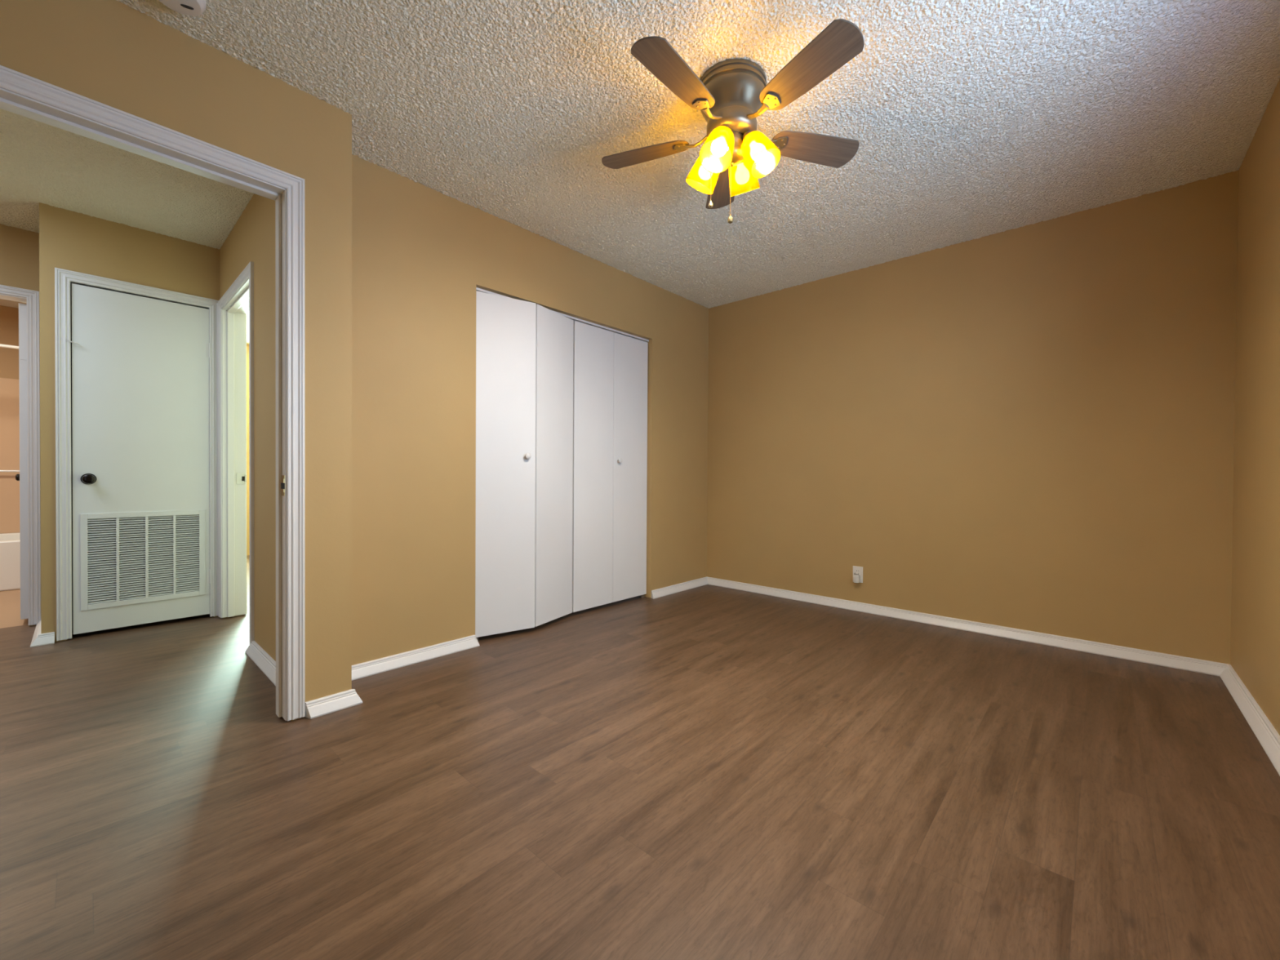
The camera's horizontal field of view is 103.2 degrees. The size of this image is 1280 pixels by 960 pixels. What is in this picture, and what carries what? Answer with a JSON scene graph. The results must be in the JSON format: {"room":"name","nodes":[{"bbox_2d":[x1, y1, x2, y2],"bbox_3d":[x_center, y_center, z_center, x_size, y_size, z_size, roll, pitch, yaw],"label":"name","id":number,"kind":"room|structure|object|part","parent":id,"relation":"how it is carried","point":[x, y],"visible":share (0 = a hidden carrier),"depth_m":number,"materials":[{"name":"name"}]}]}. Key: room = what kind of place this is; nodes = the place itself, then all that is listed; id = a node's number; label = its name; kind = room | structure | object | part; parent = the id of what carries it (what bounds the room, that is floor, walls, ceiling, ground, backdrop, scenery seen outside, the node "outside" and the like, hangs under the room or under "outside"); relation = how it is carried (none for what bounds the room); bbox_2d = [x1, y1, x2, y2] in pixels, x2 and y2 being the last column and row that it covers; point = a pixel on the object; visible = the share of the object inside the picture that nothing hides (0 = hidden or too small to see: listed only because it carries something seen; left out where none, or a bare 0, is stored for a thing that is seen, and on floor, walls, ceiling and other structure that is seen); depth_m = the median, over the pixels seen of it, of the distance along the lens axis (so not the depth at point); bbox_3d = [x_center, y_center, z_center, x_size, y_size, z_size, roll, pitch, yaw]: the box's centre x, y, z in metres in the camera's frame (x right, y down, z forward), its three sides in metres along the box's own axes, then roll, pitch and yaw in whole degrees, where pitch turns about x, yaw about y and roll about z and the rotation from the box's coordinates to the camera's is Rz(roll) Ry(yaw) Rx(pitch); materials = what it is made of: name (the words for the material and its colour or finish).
{"room":"empty bedroom","nodes":[
{"label":"empty bedroom","id":0,"kind":"room"},
{"bbox_2d":[0,223,39,626],"bbox_3d":[-4.259,-0.322,2.684,0.115,2.460,1.445,1,1,42],"label":"wall","id":1,"kind":"structure","parent":0,"point":[19,247],"depth_m":3.10,"materials":[{"name":"beige paint"}]},
{"bbox_2d":[0,284,40,625],"bbox_3d":[-4.074,-0.135,2.882,0.134,2.069,0.867,1,1,42],"label":"door frame","id":2,"kind":"structure","parent":1,"relation":"attached to","point":[30,297],"depth_m":3.14,"materials":[{"name":"white paint"}]},
{"bbox_2d":[15,302,28,619],"bbox_3d":[-4.149,-0.118,3.410,0.795,1.970,0.100,1,1,42],"label":"door","id":3,"kind":"structure","parent":1,"relation":"in","point":[22,477],"depth_m":3.17,"materials":[{"name":"white paint"}]},
{"bbox_3d":[-4.411,-0.019,3.619,0.061,0.061,0.056,1,1,42],"label":"knob","id":4,"kind":"part","parent":3,"relation":"part of","materials":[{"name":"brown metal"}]},
{"bbox_2d":[0,298,248,344],"bbox_3d":[-1.832,-1.573,3.088,8.087,0.078,5.615,1,1,42],"label":"ceiling slab","id":5,"kind":"structure","parent":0,"point":[2,302],"depth_m":4.57,"materials":[{"name":"white paint"}]},
{"bbox_2d":[0,305,249,555],"bbox_3d":[-4.795,-0.354,5.726,0.120,2.460,5.465,1,1,42],"label":"wall","id":6,"kind":"structure","parent":0,"point":[9,316],"depth_m":4.62,"materials":[{"name":"brown paint"}]},
{"bbox_2d":[0,377,19,533],"bbox_3d":[-5.724,-0.214,4.022,0.799,1.399,1.433,1,1,42],"label":"wall surround","id":7,"kind":"object","parent":6,"relation":"attached to","point":[9,388],"depth_m":4.60,"materials":[{"name":"beige"}]},
{"bbox_2d":[0,470,19,471],"bbox_3d":[-5.791,-0.080,4.473,0.067,0.034,0.730,1,1,42],"label":"towel bar","id":8,"kind":"object","parent":7,"relation":"attached to","point":[0,470],"visible":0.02,"depth_m":4.56,"materials":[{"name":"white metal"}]},
{"bbox_2d":[0,108,253,248],"bbox_3d":[-3.031,-1.519,2.087,2.480,0.001,2.220,1,1,42],"label":"ceiling","id":9,"kind":"structure","parent":0,"point":[42,162],"depth_m":2.65,"materials":[{"name":"beige paint"}]},
{"bbox_2d":[39,202,219,641],"bbox_3d":[-3.307,-0.322,3.319,0.670,2.460,0.775,1,1,42],"label":"wall","id":10,"kind":"structure","parent":0,"point":[69,240],"depth_m":2.90,"materials":[{"name":"beige paint"}]},
{"bbox_2d":[30,620,40,645],"bbox_3d":[-3.531,0.880,2.978,0.593,0.058,0.038,1,1,42],"label":"baseboard","id":11,"kind":"structure","parent":10,"relation":"attached to","point":[37,629],"depth_m":2.92,"materials":[{"name":"white paint"}]},
{"bbox_2d":[30,631,54,647],"bbox_3d":[-3.309,0.883,2.810,0.038,0.058,0.087,1,1,42],"label":"baseboard","id":12,"kind":"structure","parent":10,"relation":"attached to","point":[46,638],"depth_m":2.81,"materials":[{"name":"white paint"}]},
{"bbox_2d":[66,283,211,634],"bbox_3d":[-3.035,-0.118,3.108,0.094,2.006,0.632,1,1,42],"label":"door","id":13,"kind":"structure","parent":10,"relation":"in","point":[140,364],"depth_m":3.10,"materials":[{"name":"white paint"}]},
{"bbox_3d":[-3.179,-0.006,2.925,0.060,0.064,0.064,1,1,42],"label":"knob","id":14,"kind":"part","parent":13,"relation":"part of","materials":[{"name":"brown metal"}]},
{"bbox_2d":[80,509,205,610],"bbox_3d":[-3.051,0.474,3.137,0.036,0.559,0.551,1,1,42],"label":"return air grille","id":15,"kind":"object","parent":13,"relation":"attached to","point":[129,558],"depth_m":3.11,"materials":[{"name":"white metal"}]},
{"bbox_2d":[0,0,314,720],"bbox_3d":[-1.759,-0.297,1.577,0.115,2.460,1.270,1,1,42],"label":"wall","id":16,"kind":"structure","parent":0,"point":[112,53],"depth_m":1.71,"materials":[{"name":"beige paint"}]},
{"bbox_2d":[0,65,305,720],"bbox_3d":[-1.675,-0.120,1.672,0.147,2.089,0.946,1,1,42],"label":"door frame","id":17,"kind":"structure","parent":16,"relation":"attached to","point":[21,94],"depth_m":1.94,"materials":[{"name":"white paint"}]},
{"bbox_3d":[-1.372,0.021,1.949,0.042,0.078,0.007,1,1,42],"label":"strike plate","id":18,"kind":"part","parent":17,"relation":"part of","materials":[{"name":"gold metal"}]},
{"bbox_2d":[304,688,362,719],"bbox_3d":[-1.238,0.903,2.056,0.038,0.058,0.200,1,1,42],"label":"baseboard","id":19,"kind":"structure","parent":16,"relation":"attached to","point":[330,704],"depth_m":2.04,"materials":[{"name":"white paint"}]},
{"bbox_2d":[219,96,351,699],"bbox_3d":[-3.106,-0.325,3.752,5.035,2.460,0.135,1,1,42],"label":"wall","id":20,"kind":"structure","parent":0,"point":[252,237],"depth_m":2.08,"materials":[{"name":"beige paint"}]},
{"bbox_2d":[54,261,254,643],"bbox_3d":[-2.673,-0.138,2.870,1.107,2.091,0.850,1,1,42],"label":"door frame","id":21,"kind":"structure","parent":20,"relation":"attached to","point":[233,306],"depth_m":3.31,"materials":[{"name":"white paint"}]},
{"bbox_3d":[-2.658,-0.009,3.383,0.013,0.070,0.051,1,1,42],"label":"strike plate","id":22,"kind":"part","parent":21,"relation":"part of","materials":[{"name":"black metal"}]},
{"bbox_3d":[-2.336,-0.130,3.127,0.954,2.075,0.016,1,1,42],"label":"casing","id":23,"kind":"part","parent":21,"relation":"part of","materials":[{"name":"white paint"}]},
{"bbox_2d":[244,640,275,685],"bbox_3d":[-1.748,0.896,2.405,0.926,0.058,0.038,1,1,42],"label":"baseboard","id":24,"kind":"structure","parent":20,"relation":"attached to","point":[267,664],"depth_m":2.50,"materials":[{"name":"white paint"}]},
{"bbox_2d":[351,154,708,665],"bbox_3d":[-0.446,-0.306,3.445,0.115,2.460,2.990,1,1,42],"label":"wall","id":25,"kind":"structure","parent":0,"point":[420,254],"depth_m":2.69,"materials":[{"name":"beige paint"}]},
{"bbox_2d":[351,635,479,680],"bbox_3d":[-1.155,0.898,2.570,0.038,0.058,0.734,1,1,42],"label":"baseboard","id":26,"kind":"structure","parent":25,"relation":"attached to","point":[376,666],"depth_m":2.57,"materials":[{"name":"white paint"}]},
{"bbox_2d":[475,287,648,342],"bbox_3d":[-0.464,-1.088,3.438,0.076,0.015,1.502,1,1,42],"label":"track","id":27,"kind":"object","parent":25,"relation":"attached to","point":[477,289],"visible":0.46,"depth_m":3.53,"materials":[{"name":"white metal"}]},
{"bbox_2d":[475,290,573,640],"bbox_3d":[-0.669,-0.074,3.119,0.140,1.995,0.736,1,1,42],"label":"door","id":28,"kind":"structure","parent":27,"relation":"hanging from","point":[524,349],"depth_m":3.04,"materials":[{"name":"white paint"}]},
{"bbox_3d":[-0.799,-0.086,2.990,0.374,1.970,0.030,0,1,-34],"label":"panel","id":29,"kind":"part","parent":28,"relation":"part of","materials":[{"name":"white paint"}]},
{"bbox_3d":[-0.674,-0.144,3.036,0.036,0.037,0.036,1,1,42],"label":"knob","id":30,"kind":"part","parent":28,"relation":"part of","materials":[{"name":"white ceramic"}]},
{"bbox_3d":[-0.555,-0.087,3.264,0.030,1.970,0.370,1,1,29],"label":"panel","id":31,"kind":"part","parent":28,"relation":"part of","materials":[{"name":"white paint"}]},
{"bbox_2d":[572,320,648,612],"bbox_3d":[-0.193,-0.077,3.698,0.064,1.995,0.745,1,1,42],"label":"door","id":32,"kind":"structure","parent":27,"relation":"hanging from","point":[609,515],"depth_m":3.66,"materials":[{"name":"white paint"}]},
{"bbox_3d":[-0.331,-0.089,3.571,0.030,1.970,0.372,1,1,42],"label":"panel","id":33,"kind":"part","parent":32,"relation":"part of","materials":[{"name":"white paint"}]},
{"bbox_3d":[-0.080,-0.090,3.847,0.030,1.970,0.372,1,1,42],"label":"panel","id":34,"kind":"part","parent":32,"relation":"part of","materials":[{"name":"white paint"}]},
{"bbox_2d":[651,576,707,599],"bbox_3d":[0.350,0.892,4.226,0.038,0.058,0.770,1,1,42],"label":"baseboard","id":35,"kind":"structure","parent":25,"relation":"attached to","point":[674,588],"depth_m":4.18,"materials":[{"name":"white paint"}]},
{"bbox_2d":[0,555,1279,959],"bbox_3d":[-1.847,0.948,3.112,8.087,0.060,5.615,1,1,42],"label":"floor","id":36,"kind":"structure","parent":0,"point":[708,771],"depth_m":1.50,"materials":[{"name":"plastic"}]},
{"bbox_2d":[0,532,20,591],"bbox_3d":[-5.707,0.687,4.011,0.840,0.400,1.415,1,1,42],"label":"bathtub","id":37,"kind":"object","parent":36,"relation":"on","point":[10,549],"visible":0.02,"depth_m":4.09,"materials":[{"name":"white ceramic"}]},
{"bbox_2d":[116,0,1279,308],"bbox_3d":[0.266,-1.497,1.844,3.067,0.001,4.395,1,1,42],"label":"ceiling","id":38,"kind":"structure","parent":0,"point":[969,119],"depth_m":2.04,"materials":[{"name":"beige paint"}]},
{"bbox_2d":[159,0,206,16],"bbox_3d":[-1.420,-1.490,1.553,0.140,0.043,0.140,1,1,42],"label":"smoke detector","id":39,"kind":"object","parent":38,"relation":"attached to","point":[188,7],"visible":1,"depth_m":1.58,"materials":[{"name":"white plastic"}]},
{"bbox_2d":[601,18,864,223],"bbox_3d":[0.328,-1.238,1.902,1.033,0.527,1.003,1,1,42],"label":"ceiling fan","id":40,"kind":"object","parent":38,"relation":"hanging from","point":[730,95],"visible":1,"depth_m":1.84,"materials":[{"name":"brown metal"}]},
{"bbox_3d":[0.020,-1.324,2.064,0.371,0.006,0.136,1,13,22],"label":"blade","id":41,"kind":"part","parent":40,"relation":"part of","materials":[{"name":"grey wood"}]},
{"bbox_3d":[0.122,-1.320,1.661,0.136,0.006,0.371,17,11,39],"label":"blade","id":42,"kind":"part","parent":40,"relation":"part of","materials":[{"name":"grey wood"}]},
{"bbox_3d":[0.201,-1.320,1.992,0.146,0.030,0.064,1,13,22],"label":"blade arm","id":43,"kind":"part","parent":40,"relation":"part of","materials":[{"name":"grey metal"}]},
{"bbox_3d":[0.250,-1.209,1.996,0.145,0.155,0.120,1,1,42],"label":"lamp shade","id":44,"kind":"part","parent":40,"relation":"part of","materials":[{"name":"yellow glass"}]},
{"bbox_3d":[0.246,-1.318,1.811,0.064,0.030,0.146,17,11,39],"label":"blade arm","id":45,"kind":"part","parent":40,"relation":"part of","materials":[{"name":"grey metal"}]},
{"bbox_3d":[0.285,-1.207,1.835,0.120,0.155,0.145,1,1,42],"label":"lamp shade","id":46,"kind":"part","parent":40,"relation":"part of","materials":[{"name":"yellow glass"}]},
{"bbox_3d":[0.288,-1.220,1.844,0.058,0.079,0.058,0,1,-11],"label":"bulb","id":47,"kind":"part","parent":40,"relation":"part of","materials":[{"name":"white glass"}]},
{"bbox_3d":[0.372,-1.324,2.285,0.136,0.006,0.371,-12,0,4],"label":"blade","id":48,"kind":"part","parent":40,"relation":"part of","materials":[{"name":"brown wood"}]},
{"bbox_3d":[0.344,-1.113,1.924,0.004,0.220,0.003,1,1,42],"label":"pull chain","id":49,"kind":"part","parent":40,"relation":"part of","materials":[{"name":"gold metal"}]},
{"bbox_3d":[0.410,-1.208,2.031,0.120,0.155,0.145,1,1,42],"label":"lamp shade","id":50,"kind":"part","parent":40,"relation":"part of","materials":[{"name":"yellow glass"}]},
{"bbox_3d":[0.405,-1.270,1.896,0.063,0.059,0.049,1,1,42],"label":"lamp arm","id":51,"kind":"part","parent":40,"relation":"part of","materials":[{"name":"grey metal"}]},
{"bbox_3d":[0.446,-1.206,1.871,0.145,0.155,0.120,1,1,42],"label":"lamp shade","id":52,"kind":"part","parent":40,"relation":"part of","materials":[{"name":"yellow glass"}]},
{"bbox_3d":[0.437,-1.220,1.873,0.058,0.079,0.058,0,1,-11],"label":"bulb","id":53,"kind":"part","parent":40,"relation":"part of","materials":[{"name":"white glass"}]},
{"bbox_3d":[0.432,-1.317,1.797,0.064,0.030,0.146,14,-7,-31],"label":"blade arm","id":54,"kind":"part","parent":40,"relation":"part of","materials":[{"name":"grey metal"}]},
{"bbox_3d":[0.503,-1.318,1.970,0.146,0.030,0.064,0,-12,-14],"label":"blade arm","id":55,"kind":"part","parent":40,"relation":"part of","materials":[{"name":"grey metal"}]},
{"bbox_3d":[0.536,-1.317,1.633,0.136,0.006,0.371,14,-7,-31],"label":"blade","id":56,"kind":"part","parent":40,"relation":"part of","materials":[{"name":"brown wood"}]},
{"bbox_3d":[0.691,-1.320,2.018,0.371,0.006,0.136,0,-12,-14],"label":"blade","id":57,"kind":"part","parent":40,"relation":"part of","materials":[{"name":"brown wood"}]},
{"bbox_2d":[706,170,1238,664],"bbox_3d":[1.777,-0.294,3.522,3.302,2.460,0.115,1,1,42],"label":"wall","id":58,"kind":"structure","parent":0,"point":[1030,427],"depth_m":3.05,"materials":[{"name":"beige paint"}]},
{"bbox_2d":[853,565,862,582],"bbox_3d":[1.562,0.676,3.638,0.070,0.114,0.008,1,1,42],"label":"wall outlet","id":59,"kind":"object","parent":58,"relation":"attached to","point":[855,569],"visible":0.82,"depth_m":3.63,"materials":[{"name":"white plastic"}]},
{"bbox_2d":[853,572,860,582],"bbox_3d":[1.544,0.693,3.617,0.044,0.075,0.051,1,1,42],"label":"air freshener","id":60,"kind":"object","parent":59,"relation":"attached to","point":[856,577],"visible":1,"depth_m":3.60,"materials":[{"name":"white plastic"}]},
{"bbox_2d":[706,576,1228,675],"bbox_3d":[1.717,0.907,3.478,3.067,0.058,0.038,1,1,42],"label":"baseboard","id":61,"kind":"structure","parent":58,"relation":"attached to","point":[1193,664],"depth_m":3.05,"materials":[{"name":"white paint"}]},
{"bbox_2d":[1230,79,1279,735],"bbox_3d":[1.438,-0.270,0.784,0.120,2.460,4.395,1,1,42],"label":"wall","id":62,"kind":"structure","parent":0,"point":[1255,653],"depth_m":2.06,"materials":[{"name":"beige paint"}]},
{"bbox_2d":[1219,664,1279,775],"bbox_3d":[1.372,0.930,0.848,0.038,0.058,4.395,1,1,42],"label":"baseboard","id":63,"kind":"structure","parent":62,"relation":"attached to","point":[1264,731],"depth_m":1.97,"materials":[{"name":"white paint"}]},
{"bbox_3d":[-5.690,-0.333,2.928,2.320,2.460,0.120,1,1,42],"label":"wall","id":64,"kind":"structure","parent":0,"visible":0},
{"bbox_2d":[0,343,18,349],"bbox_3d":[-5.431,-1.077,3.736,0.056,0.056,1.434,1,1,42],"label":"shower curtain rod","id":65,"kind":"object","parent":64,"relation":"attached to","point":[1,344],"visible":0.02,"depth_m":4.09,"materials":[{"name":"white metal"}]}
]}

